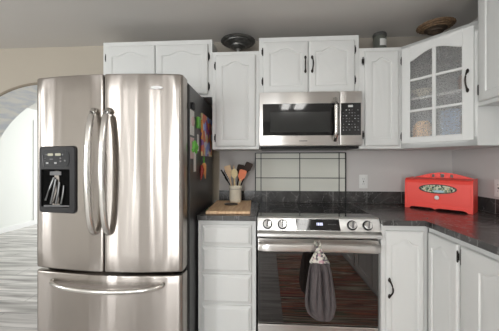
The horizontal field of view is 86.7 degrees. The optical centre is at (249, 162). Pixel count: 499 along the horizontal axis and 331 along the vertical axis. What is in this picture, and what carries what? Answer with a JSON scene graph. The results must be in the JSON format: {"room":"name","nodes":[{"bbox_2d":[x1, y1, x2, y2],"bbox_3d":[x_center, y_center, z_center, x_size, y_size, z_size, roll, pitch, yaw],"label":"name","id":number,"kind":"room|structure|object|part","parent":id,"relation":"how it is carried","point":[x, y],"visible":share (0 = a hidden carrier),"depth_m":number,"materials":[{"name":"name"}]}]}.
{"room":"kitchen","nodes":[
{"label":"kitchen","id":0,"kind":"room"},
{"bbox_2d":[0,108,36,227],"bbox_3d":[-4.452,0.085,5.376,0.100,2.355,5.382,0,0,4],"label":"wall","id":1,"kind":"structure","parent":0,"point":[16,142],"depth_m":5.04,"materials":[{"name":"white paint"}]},
{"bbox_2d":[0,220,33,233],"bbox_3d":[-4.470,1.215,4.203,0.014,0.095,2.354,0,0,4],"label":"baseboard","id":2,"kind":"structure","parent":1,"relation":"attached to","point":[29,223],"depth_m":5.00,"materials":[{"name":"white wood"}]},
{"bbox_2d":[33,120,36,224],"bbox_3d":[-4.340,0.198,5.829,0.064,2.130,0.905,0,0,4],"label":"door","id":3,"kind":"structure","parent":1,"relation":"in","point":[34,121],"depth_m":5.42,"materials":[{"name":"white wood"}]},
{"bbox_2d":[0,224,257,330],"bbox_3d":[-1.427,1.293,2.367,6.523,0.060,11.000,0,0,4],"label":"floor","id":4,"kind":"structure","parent":0,"point":[19,267],"depth_m":2.86,"materials":[{"name":"grey wood"}]},
{"bbox_2d":[37,74,211,330],"bbox_3d":[-0.819,0.369,1.909,0.926,1.788,0.936,0,0,4],"label":"refrigerator","id":5,"kind":"object","parent":4,"relation":"on","point":[120,195],"visible":0.99,"depth_m":1.53,"materials":[{"name":"grey metal"}]},
{"bbox_3d":[-1.149,0.062,1.571,0.070,0.022,0.014,0,0,4],"label":"spout","id":6,"kind":"part","parent":5,"relation":"part of","materials":[{"name":"grey"}]},
{"bbox_3d":[-1.142,0.099,1.572,0.264,0.396,0.017,0,0,12],"label":"dispenser panel","id":7,"kind":"part","parent":5,"relation":"part of","materials":[{"name":"grey plastic"}]},
{"bbox_3d":[-1.072,0.059,1.606,0.460,1.148,0.125,0,0,4],"label":"door","id":8,"kind":"part","parent":5,"relation":"part of","materials":[{"name":"silver metal"}]},
{"bbox_3d":[-0.897,0.050,1.490,0.040,0.736,0.086,0,0,4],"label":"handle","id":9,"kind":"part","parent":5,"relation":"part of","materials":[{"name":"silver metal"}]},
{"bbox_3d":[-0.812,0.050,1.482,0.040,0.736,0.086,0,0,4],"label":"handle","id":10,"kind":"part","parent":5,"relation":"part of","materials":[{"name":"silver metal"}]},
{"bbox_3d":[-0.838,0.710,1.506,0.701,0.042,0.104,0,0,4],"label":"handle","id":11,"kind":"part","parent":5,"relation":"part of","materials":[{"name":"silver metal"}]},
{"bbox_3d":[-0.844,0.930,1.591,0.918,0.556,0.126,0,0,4],"label":"freezer drawer","id":12,"kind":"part","parent":5,"relation":"part of","materials":[{"name":"silver metal"}]},
{"bbox_3d":[-0.611,0.059,1.576,0.450,1.148,0.126,0,0,4],"label":"door","id":13,"kind":"part","parent":5,"relation":"part of","materials":[{"name":"silver metal"}]},
{"bbox_2d":[190,137,193,158],"bbox_3d":[-0.368,-0.095,1.697,0.002,0.135,0.080,0,0,4],"label":"paper note","id":14,"kind":"object","parent":5,"relation":"attached to","point":[191,138],"visible":0.93,"depth_m":1.68,"materials":[{"name":"pink"}]},
{"bbox_2d":[190,109,193,135],"bbox_3d":[-0.368,-0.257,1.697,0.002,0.160,0.090,0,0,4],"label":"paper note","id":15,"kind":"object","parent":5,"relation":"attached to","point":[191,111],"visible":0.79,"depth_m":1.68,"materials":[{"name":"white paper"}]},
{"bbox_2d":[192,140,198,153],"bbox_3d":[-0.354,-0.106,1.737,0.026,0.086,0.122,0,0,4],"label":"magnet","id":16,"kind":"object","parent":5,"relation":"attached to","point":[195,146],"visible":1,"depth_m":1.70,"materials":[{"name":"green plastic"}]},
{"bbox_2d":[194,152,195,171],"bbox_3d":[-0.363,-0.007,1.757,0.003,0.130,0.050,0,0,4],"label":"paper slip","id":17,"kind":"object","parent":16,"relation":"hanging from","point":[194,152],"visible":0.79,"depth_m":1.74,"materials":[{"name":"white paper"}]},
{"bbox_2d":[196,117,200,128],"bbox_3d":[-0.351,-0.276,1.824,0.020,0.078,0.055,0,0,4],"label":"clip","id":18,"kind":"object","parent":5,"relation":"attached to","point":[198,119],"visible":1,"depth_m":1.80,"materials":[{"name":"green plastic"}]},
{"bbox_2d":[200,165,203,179],"bbox_3d":[-0.342,0.070,1.900,0.034,0.108,0.032,0,0,-32],"label":"ornament","id":19,"kind":"object","parent":5,"relation":"attached to","point":[201,166],"visible":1,"depth_m":1.89,"materials":[{"name":"red plastic"}]},
{"bbox_2d":[202,156,205,178],"bbox_3d":[-0.334,0.035,1.964,0.035,0.168,0.065,0,0,20],"label":"ornament","id":20,"kind":"object","parent":5,"relation":"attached to","point":[203,163],"visible":0.94,"depth_m":1.95,"materials":[{"name":"orange plastic"}]},
{"bbox_2d":[201,113,211,156],"bbox_3d":[-0.337,-0.207,2.094,0.011,0.310,0.345,0,0,4],"label":"magazine","id":21,"kind":"object","parent":5,"relation":"attached to","point":[206,123],"visible":0.94,"depth_m":2.05,"materials":[{"name":"multicoloured paper"}]},
{"bbox_2d":[198,211,258,330],"bbox_3d":[-0.134,0.821,2.063,0.393,0.884,0.601,0,0,4],"label":"base cabinet","id":22,"kind":"object","parent":4,"relation":"on","point":[227,250],"visible":0.9,"depth_m":1.77,"materials":[{"name":"white paint"}]},
{"bbox_3d":[-0.154,1.050,1.773,0.336,0.189,0.021,0,0,4],"label":"drawer","id":23,"kind":"part","parent":22,"relation":"part of","materials":[{"name":"white paint"}]},
{"bbox_3d":[-0.154,0.844,1.773,0.336,0.193,0.021,0,0,4],"label":"drawer","id":24,"kind":"part","parent":22,"relation":"part of","materials":[{"name":"white paint"}]},
{"bbox_3d":[-0.154,0.649,1.773,0.336,0.167,0.021,0,0,4],"label":"drawer","id":25,"kind":"part","parent":22,"relation":"part of","materials":[{"name":"white paint"}]},
{"bbox_3d":[-0.154,0.483,1.773,0.336,0.136,0.021,0,0,4],"label":"drawer","id":26,"kind":"part","parent":22,"relation":"part of","materials":[{"name":"white paint"}]},
{"bbox_2d":[197,202,259,220],"bbox_3d":[-0.130,0.365,2.058,0.400,0.034,0.626,0,0,4],"label":"countertop","id":27,"kind":"structure","parent":22,"relation":"on","point":[253,215],"depth_m":1.75,"materials":[{"name":"stone"}]},
{"bbox_2d":[206,200,250,213],"bbox_3d":[-0.142,0.339,2.065,0.304,0.018,0.532,0,0,1],"label":"cutting board","id":28,"kind":"object","parent":27,"relation":"on","point":[219,207],"visible":0.96,"depth_m":1.91,"materials":[{"name":"brown wood"}]},
{"bbox_2d":[229,185,241,202],"bbox_3d":[-0.119,0.259,2.217,0.108,0.142,0.108,0,0,4],"label":"utensil crock","id":29,"kind":"object","parent":28,"relation":"on","point":[234,191],"visible":0.97,"depth_m":2.17,"materials":[{"name":"ceramic"}]},
{"bbox_2d":[221,170,230,185],"bbox_3d":[-0.176,0.179,2.217,0.134,0.245,0.022,0,0,4],"label":"server","id":30,"kind":"object","parent":29,"relation":"in","point":[221,170],"visible":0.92,"depth_m":2.21,"materials":[{"name":"black plastic"}]},
{"bbox_2d":[224,165,231,185],"bbox_3d":[-0.169,0.163,2.217,0.092,0.294,0.011,0,0,4],"label":"wooden spatula","id":31,"kind":"object","parent":29,"relation":"in","point":[228,170],"visible":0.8,"depth_m":2.21,"materials":[{"name":"brown wood"}]},
{"bbox_2d":[231,169,237,185],"bbox_3d":[-0.124,0.179,2.183,0.054,0.262,0.028,0,0,4],"label":"wooden spoon","id":32,"kind":"object","parent":29,"relation":"in","point":[234,173],"visible":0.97,"depth_m":2.17,"materials":[{"name":"yellow wood"}]},
{"bbox_2d":[237,164,243,185],"bbox_3d":[-0.093,0.161,2.269,0.104,0.300,0.039,0,0,-29],"label":"ladle","id":33,"kind":"object","parent":29,"relation":"in","point":[239,166],"visible":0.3,"depth_m":2.27,"materials":[{"name":"black plastic"}]},
{"bbox_2d":[238,169,246,185],"bbox_3d":[-0.074,0.181,2.184,0.105,0.260,0.017,0,0,14],"label":"spatula","id":34,"kind":"object","parent":29,"relation":"in","point":[242,173],"visible":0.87,"depth_m":2.18,"materials":[{"name":"orange plastic"}]},
{"bbox_2d":[240,162,252,185],"bbox_3d":[-0.047,0.150,2.218,0.151,0.322,0.011,0,0,8],"label":"ladle","id":35,"kind":"object","parent":29,"relation":"in","point":[248,166],"visible":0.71,"depth_m":2.21,"materials":[{"name":"black plastic"}]},
{"bbox_2d":[257,202,382,330],"bbox_3d":[0.449,0.804,1.955,0.758,0.917,0.730,0,0,4],"label":"range","id":36,"kind":"object","parent":4,"relation":"on","point":[349,235],"visible":0.97,"depth_m":1.67,"materials":[{"name":"grey metal"}]},
{"bbox_3d":[0.113,0.383,1.661,0.047,0.048,0.030,0,0,4],"label":"knob","id":37,"kind":"part","parent":36,"relation":"part of","materials":[{"name":"silver metal"}]},
{"bbox_3d":[0.207,0.383,1.655,0.047,0.048,0.030,0,0,4],"label":"knob","id":38,"kind":"part","parent":36,"relation":"part of","materials":[{"name":"silver metal"}]},
{"bbox_2d":[255,152,345,202],"bbox_3d":[0.445,0.127,2.330,0.795,0.436,0.012,0,0,4],"label":"panel","id":39,"kind":"object","parent":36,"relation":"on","point":[310,171],"visible":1,"depth_m":2.33,"materials":[{"name":"white tile"}]},
{"bbox_2d":[258,202,374,216],"bbox_3d":[0.453,0.351,2.013,0.758,0.011,0.615,0,0,4],"label":"cooktop","id":40,"kind":"object","parent":36,"relation":"in","point":[268,209],"depth_m":1.92,"materials":[{"name":"grey glass"}]},
{"bbox_3d":[0.432,1.118,1.688,0.754,0.169,0.028,0,0,4],"label":"warming drawer","id":41,"kind":"part","parent":36,"relation":"part of","materials":[{"name":"silver metal"}]},
{"bbox_2d":[258,237,380,326],"bbox_3d":[0.449,0.800,1.953,0.756,0.885,0.725,0,0,4],"label":"oven","id":42,"kind":"object","parent":36,"relation":"in","point":[283,262],"depth_m":1.67,"materials":[{"name":"silver metal"}]},
{"bbox_3d":[0.430,0.406,1.664,0.758,0.120,0.084,0,0,4],"label":"control panel","id":43,"kind":"part","parent":36,"relation":"part of","materials":[{"name":"silver metal"}]},
{"bbox_2d":[305,241,335,321],"bbox_3d":[0.422,0.703,1.551,0.155,0.459,0.154,0,0,39],"label":"kitchen towel","id":44,"kind":"object","parent":36,"relation":"hanging from","point":[320,300],"visible":0.98,"depth_m":1.53,"materials":[{"name":"grey fabric"}]},
{"bbox_2d":[310,246,329,264],"bbox_3d":[0.413,0.544,1.558,0.116,0.110,0.041,0,0,4],"label":"towel","id":45,"kind":"object","parent":44,"relation":"on","point":[318,258],"depth_m":1.54,"materials":[{"name":"multicoloured fabric"}]},
{"bbox_3d":[0.636,0.383,1.627,0.047,0.048,0.030,0,0,4],"label":"knob","id":46,"kind":"part","parent":36,"relation":"part of","materials":[{"name":"silver metal"}]},
{"bbox_3d":[0.730,0.383,1.621,0.047,0.048,0.030,0,0,4],"label":"knob","id":47,"kind":"part","parent":36,"relation":"part of","materials":[{"name":"silver metal"}]},
{"bbox_2d":[378,224,427,330],"bbox_3d":[0.975,0.821,1.932,0.278,0.884,0.719,0,0,4],"label":"base cabinet","id":48,"kind":"object","parent":4,"relation":"on","point":[403,257],"visible":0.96,"depth_m":1.61,"materials":[{"name":"white paint"}]},
{"bbox_3d":[0.859,0.765,1.599,0.016,0.128,0.040,0,0,-22],"label":"handle","id":49,"kind":"part","parent":48,"relation":"part of","materials":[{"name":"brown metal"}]},
{"bbox_2d":[428,228,462,330],"bbox_3d":[1.373,0.821,1.456,0.616,0.884,0.278,0,0,4],"label":"base cabinet","id":50,"kind":"object","parent":4,"relation":"on","point":[444,267],"visible":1,"depth_m":1.45,"materials":[{"name":"white paint"}]},
{"bbox_2d":[460,241,498,330],"bbox_3d":[1.332,0.821,0.822,0.616,0.884,0.992,0,0,4],"label":"base cabinet","id":51,"kind":"object","parent":4,"relation":"on","point":[479,267],"visible":0.98,"depth_m":1.21,"materials":[{"name":"white paint"}]},
{"bbox_3d":[1.268,0.821,-0.167,0.616,0.884,0.990,0,0,4],"label":"base cabinet","id":52,"kind":"object","parent":4,"relation":"on","visible":0},
{"bbox_2d":[349,203,498,254],"bbox_3d":[1.192,0.364,0.789,0.870,0.033,2.988,0,0,4],"label":"countertop","id":53,"kind":"structure","parent":52,"relation":"on","point":[480,229],"depth_m":1.60,"materials":[{"name":"stone"}]},
{"bbox_2d":[405,172,477,214],"bbox_3d":[1.424,0.211,1.984,0.205,0.274,0.416,0,0,-42],"label":"bread box","id":54,"kind":"object","parent":53,"relation":"on","point":[459,192],"visible":1,"depth_m":1.92,"materials":[{"name":"red paint"}]},
{"bbox_3d":[1.298,0.230,2.144,0.180,0.236,0.009,0,0,-42],"label":"panel","id":55,"kind":"part","parent":54,"relation":"part of","materials":[{"name":"red paint"}]},
{"bbox_3d":[1.493,0.100,2.045,0.012,0.052,0.376,0,0,-42],"label":"gallery rail","id":56,"kind":"part","parent":54,"relation":"part of","materials":[{"name":"red paint"}]},
{"bbox_3d":[1.569,0.230,1.840,0.180,0.236,0.009,0,0,-42],"label":"panel","id":57,"kind":"part","parent":54,"relation":"part of","materials":[{"name":"red paint"}]},
{"bbox_2d":[0,36,451,231],"bbox_3d":[-1.420,0.085,2.476,6.323,2.355,0.018,0,0,4],"label":"wall","id":58,"kind":"structure","parent":0,"point":[387,171],"depth_m":2.38,"materials":[{"name":"grey paint"}]},
{"bbox_2d":[0,82,36,96],"bbox_3d":[-1.952,-0.283,2.497,1.924,0.962,0.024,0,0,4],"label":"trim","id":59,"kind":"structure","parent":58,"relation":"attached to","point":[35,83],"depth_m":2.50,"materials":[{"name":"brown"}]},
{"bbox_2d":[103,39,217,104],"bbox_3d":[-0.731,-0.748,2.258,0.894,0.455,0.326,0,0,4],"label":"upper cabinet","id":60,"kind":"object","parent":58,"relation":"attached to","point":[192,59],"visible":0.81,"depth_m":2.09,"materials":[{"name":"white paint"}]},
{"bbox_3d":[-0.954,-0.740,2.119,0.403,0.395,0.020,0,0,4],"label":"door","id":61,"kind":"part","parent":60,"relation":"part of","materials":[{"name":"white paint"}]},
{"bbox_3d":[-0.536,-0.738,2.092,0.419,0.392,0.020,0,0,4],"label":"door","id":62,"kind":"part","parent":60,"relation":"part of","materials":[{"name":"white paint"}]},
{"bbox_2d":[214,151,218,199],"bbox_3d":[-0.298,0.112,2.388,0.049,0.442,0.012,0,0,4],"label":"trim","id":63,"kind":"structure","parent":58,"relation":"attached to","point":[216,153],"depth_m":2.38,"materials":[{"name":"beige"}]},
{"bbox_2d":[212,51,259,150],"bbox_3d":[-0.100,-0.491,2.217,0.368,0.766,0.326,0,0,4],"label":"upper cabinet","id":64,"kind":"object","parent":58,"relation":"attached to","point":[235,75],"visible":0.99,"depth_m":2.06,"materials":[{"name":"white paint"}]},
{"bbox_2d":[221,33,255,51],"bbox_3d":[-0.095,-0.947,2.221,0.294,0.146,0.292,0,0,4],"label":"dish","id":65,"kind":"object","parent":64,"relation":"on","point":[235,41],"visible":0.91,"depth_m":2.16,"materials":[{"name":"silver metal"}]},
{"bbox_2d":[259,35,358,92],"bbox_3d":[0.462,-0.752,2.163,0.760,0.446,0.363,0,0,4],"label":"upper cabinet","id":66,"kind":"object","parent":58,"relation":"attached to","point":[312,63],"visible":0.95,"depth_m":2.02,"materials":[{"name":"white paint"}]},
{"bbox_3d":[0.278,-0.737,2.040,0.343,0.393,0.020,0,0,4],"label":"door","id":67,"kind":"part","parent":66,"relation":"part of","materials":[{"name":"white paint"}]},
{"bbox_2d":[259,91,361,150],"bbox_3d":[0.461,-0.318,2.122,0.754,0.420,0.436,0,0,4],"label":"microwave","id":68,"kind":"object","parent":66,"relation":"attached to","point":[288,121],"visible":1,"depth_m":1.96,"materials":[{"name":"silver metal"}]},
{"bbox_3d":[0.380,-0.322,1.962,0.562,0.237,0.002,0,0,4],"label":"door glass","id":69,"kind":"part","parent":68,"relation":"part of","materials":[{"name":"black glass"}]},
{"bbox_3d":[0.627,-0.318,1.923,0.030,0.328,0.058,0,0,4],"label":"handle","id":70,"kind":"part","parent":68,"relation":"part of","materials":[{"name":"silver metal"}]},
{"bbox_3d":[0.625,-0.737,2.018,0.343,0.393,0.020,0,0,4],"label":"door","id":71,"kind":"part","parent":66,"relation":"part of","materials":[{"name":"white paint"}]},
{"bbox_2d":[219,190,404,202],"bbox_3d":[0.730,0.299,2.323,2.011,0.099,0.010,0,0,4],"label":"trim","id":72,"kind":"structure","parent":58,"relation":"attached to","point":[261,196],"depth_m":2.32,"materials":[{"name":"stone"}]},
{"bbox_2d":[359,175,367,187],"bbox_3d":[0.994,0.163,2.307,0.072,0.120,0.008,0,0,4],"label":"outlet plate","id":73,"kind":"object","parent":58,"relation":"attached to","point":[363,179],"visible":1,"depth_m":2.30,"materials":[{"name":"white plastic"}]},
{"bbox_2d":[347,47,400,150],"bbox_3d":[0.999,-0.491,2.147,0.311,0.766,0.326,0,0,4],"label":"upper cabinet","id":74,"kind":"object","parent":58,"relation":"attached to","point":[379,68],"visible":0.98,"depth_m":1.99,"materials":[{"name":"white paint"}]},
{"bbox_2d":[372,31,386,47],"bbox_3d":[1.042,-0.953,2.118,0.106,0.158,0.106,0,0,4],"label":"candle jar","id":75,"kind":"object","parent":74,"relation":"on","point":[379,38],"visible":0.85,"depth_m":2.07,"materials":[{"name":"grey glass"}]},
{"bbox_3d":[1.042,-1.020,2.118,0.106,0.024,0.106,0,0,4],"label":"lid","id":76,"kind":"part","parent":75,"relation":"part of","materials":[{"name":"grey metal"}]},
{"bbox_3d":[0.995,-0.486,1.994,0.246,0.713,0.020,0,0,4],"label":"cabinet door","id":77,"kind":"part","parent":74,"relation":"part of","materials":[{"name":"white paint"}]},
{"bbox_2d":[0,0,477,109],"bbox_3d":[-1.427,-1.122,2.367,6.523,0.060,11.000,0,0,4],"label":"ceiling","id":78,"kind":"structure","parent":0,"point":[23,23],"depth_m":2.00,"materials":[{"name":"grey paint"}]},
{"bbox_2d":[452,18,498,213],"bbox_3d":[1.619,0.085,-0.304,0.100,2.355,5.860,0,0,4],"label":"wall","id":79,"kind":"structure","parent":0,"point":[482,164],"depth_m":1.96,"materials":[{"name":"grey paint"}]},
{"bbox_2d":[384,21,498,150],"bbox_3d":[1.424,-0.491,1.951,0.577,0.766,0.661,0,0,4],"label":"upper cabinet","id":80,"kind":"object","parent":79,"relation":"attached to","point":[440,110],"visible":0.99,"depth_m":1.76,"materials":[{"name":"white paint"}]},
{"bbox_3d":[1.217,-0.699,1.874,0.004,0.180,0.142,0,0,-34],"label":"pane","id":81,"kind":"part","parent":80,"relation":"part of","materials":[{"name":"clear glass"}]},
{"bbox_3d":[1.217,-0.487,1.874,0.004,0.206,0.142,0,0,-34],"label":"pane","id":82,"kind":"part","parent":80,"relation":"part of","materials":[{"name":"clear glass"}]},
{"bbox_3d":[1.217,-0.275,1.874,0.004,0.183,0.142,0,0,-34],"label":"pane","id":83,"kind":"part","parent":80,"relation":"part of","materials":[{"name":"clear glass"}]},
{"bbox_2d":[416,17,456,35],"bbox_3d":[1.383,-0.947,1.965,0.252,0.146,0.250,0,0,4],"label":"dish","id":84,"kind":"object","parent":80,"relation":"on","point":[433,27],"visible":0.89,"depth_m":1.92,"materials":[{"name":"wicker"}]},
{"bbox_3d":[1.263,-0.495,1.803,0.023,0.705,0.425,0,0,-34],"label":"glass door","id":85,"kind":"part","parent":80,"relation":"part of","materials":[{"name":"white paint"}]},
{"bbox_3d":[1.280,-0.491,1.813,0.018,0.766,0.452,0,0,-34],"label":"frame","id":86,"kind":"part","parent":80,"relation":"part of","materials":[{"name":"white paint"}]},
{"bbox_3d":[1.312,-0.699,1.735,0.004,0.181,0.146,0,0,-34],"label":"pane","id":87,"kind":"part","parent":80,"relation":"part of","materials":[{"name":"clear glass"}]},
{"bbox_3d":[1.312,-0.487,1.735,0.004,0.206,0.146,0,0,-34],"label":"pane","id":88,"kind":"part","parent":80,"relation":"part of","materials":[{"name":"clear glass"}]},
{"bbox_3d":[1.312,-0.275,1.735,0.004,0.183,0.146,0,0,-34],"label":"pane","id":89,"kind":"part","parent":80,"relation":"part of","materials":[{"name":"clear glass"}]},
{"bbox_3d":[1.343,-0.512,1.639,0.039,0.148,0.017,0,0,-20],"label":"handle","id":90,"kind":"part","parent":80,"relation":"part of","materials":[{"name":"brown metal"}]},
{"bbox_2d":[477,0,498,105],"bbox_3d":[1.510,-0.719,1.220,0.310,0.745,0.788,0,0,4],"label":"upper cabinet","id":91,"kind":"object","parent":79,"relation":"attached to","point":[488,10],"visible":1,"depth_m":1.52,"materials":[{"name":"white paint"}]},
{"bbox_2d":[478,196,498,213],"bbox_3d":[1.632,0.299,0.762,0.010,0.099,2.990,0,0,4],"label":"trim","id":92,"kind":"structure","parent":79,"relation":"attached to","point":[491,205],"depth_m":1.88,"materials":[{"name":"stone"}]},
{"bbox_2d":[494,179,498,196],"bbox_3d":[1.700,0.173,1.803,0.008,0.120,0.072,0,0,4],"label":"outlet plate","id":93,"kind":"object","parent":79,"relation":"attached to","point":[496,181],"visible":1,"depth_m":1.82,"materials":[{"name":"white plastic"}]},
{"bbox_3d":[-1.409,0.085,2.655,6.323,2.355,0.342,0,0,4],"label":"wall","id":94,"kind":"structure","parent":0,"visible":0},
{"bbox_2d":[0,85,36,137],"bbox_3d":[-1.940,0.255,2.680,1.900,2.015,0.360,0,0,4],"label":"lining","id":95,"kind":"object","parent":94,"relation":"attached to","point":[12,103],"visible":0.19,"depth_m":2.73,"materials":[{"name":"paint"}]}
]}

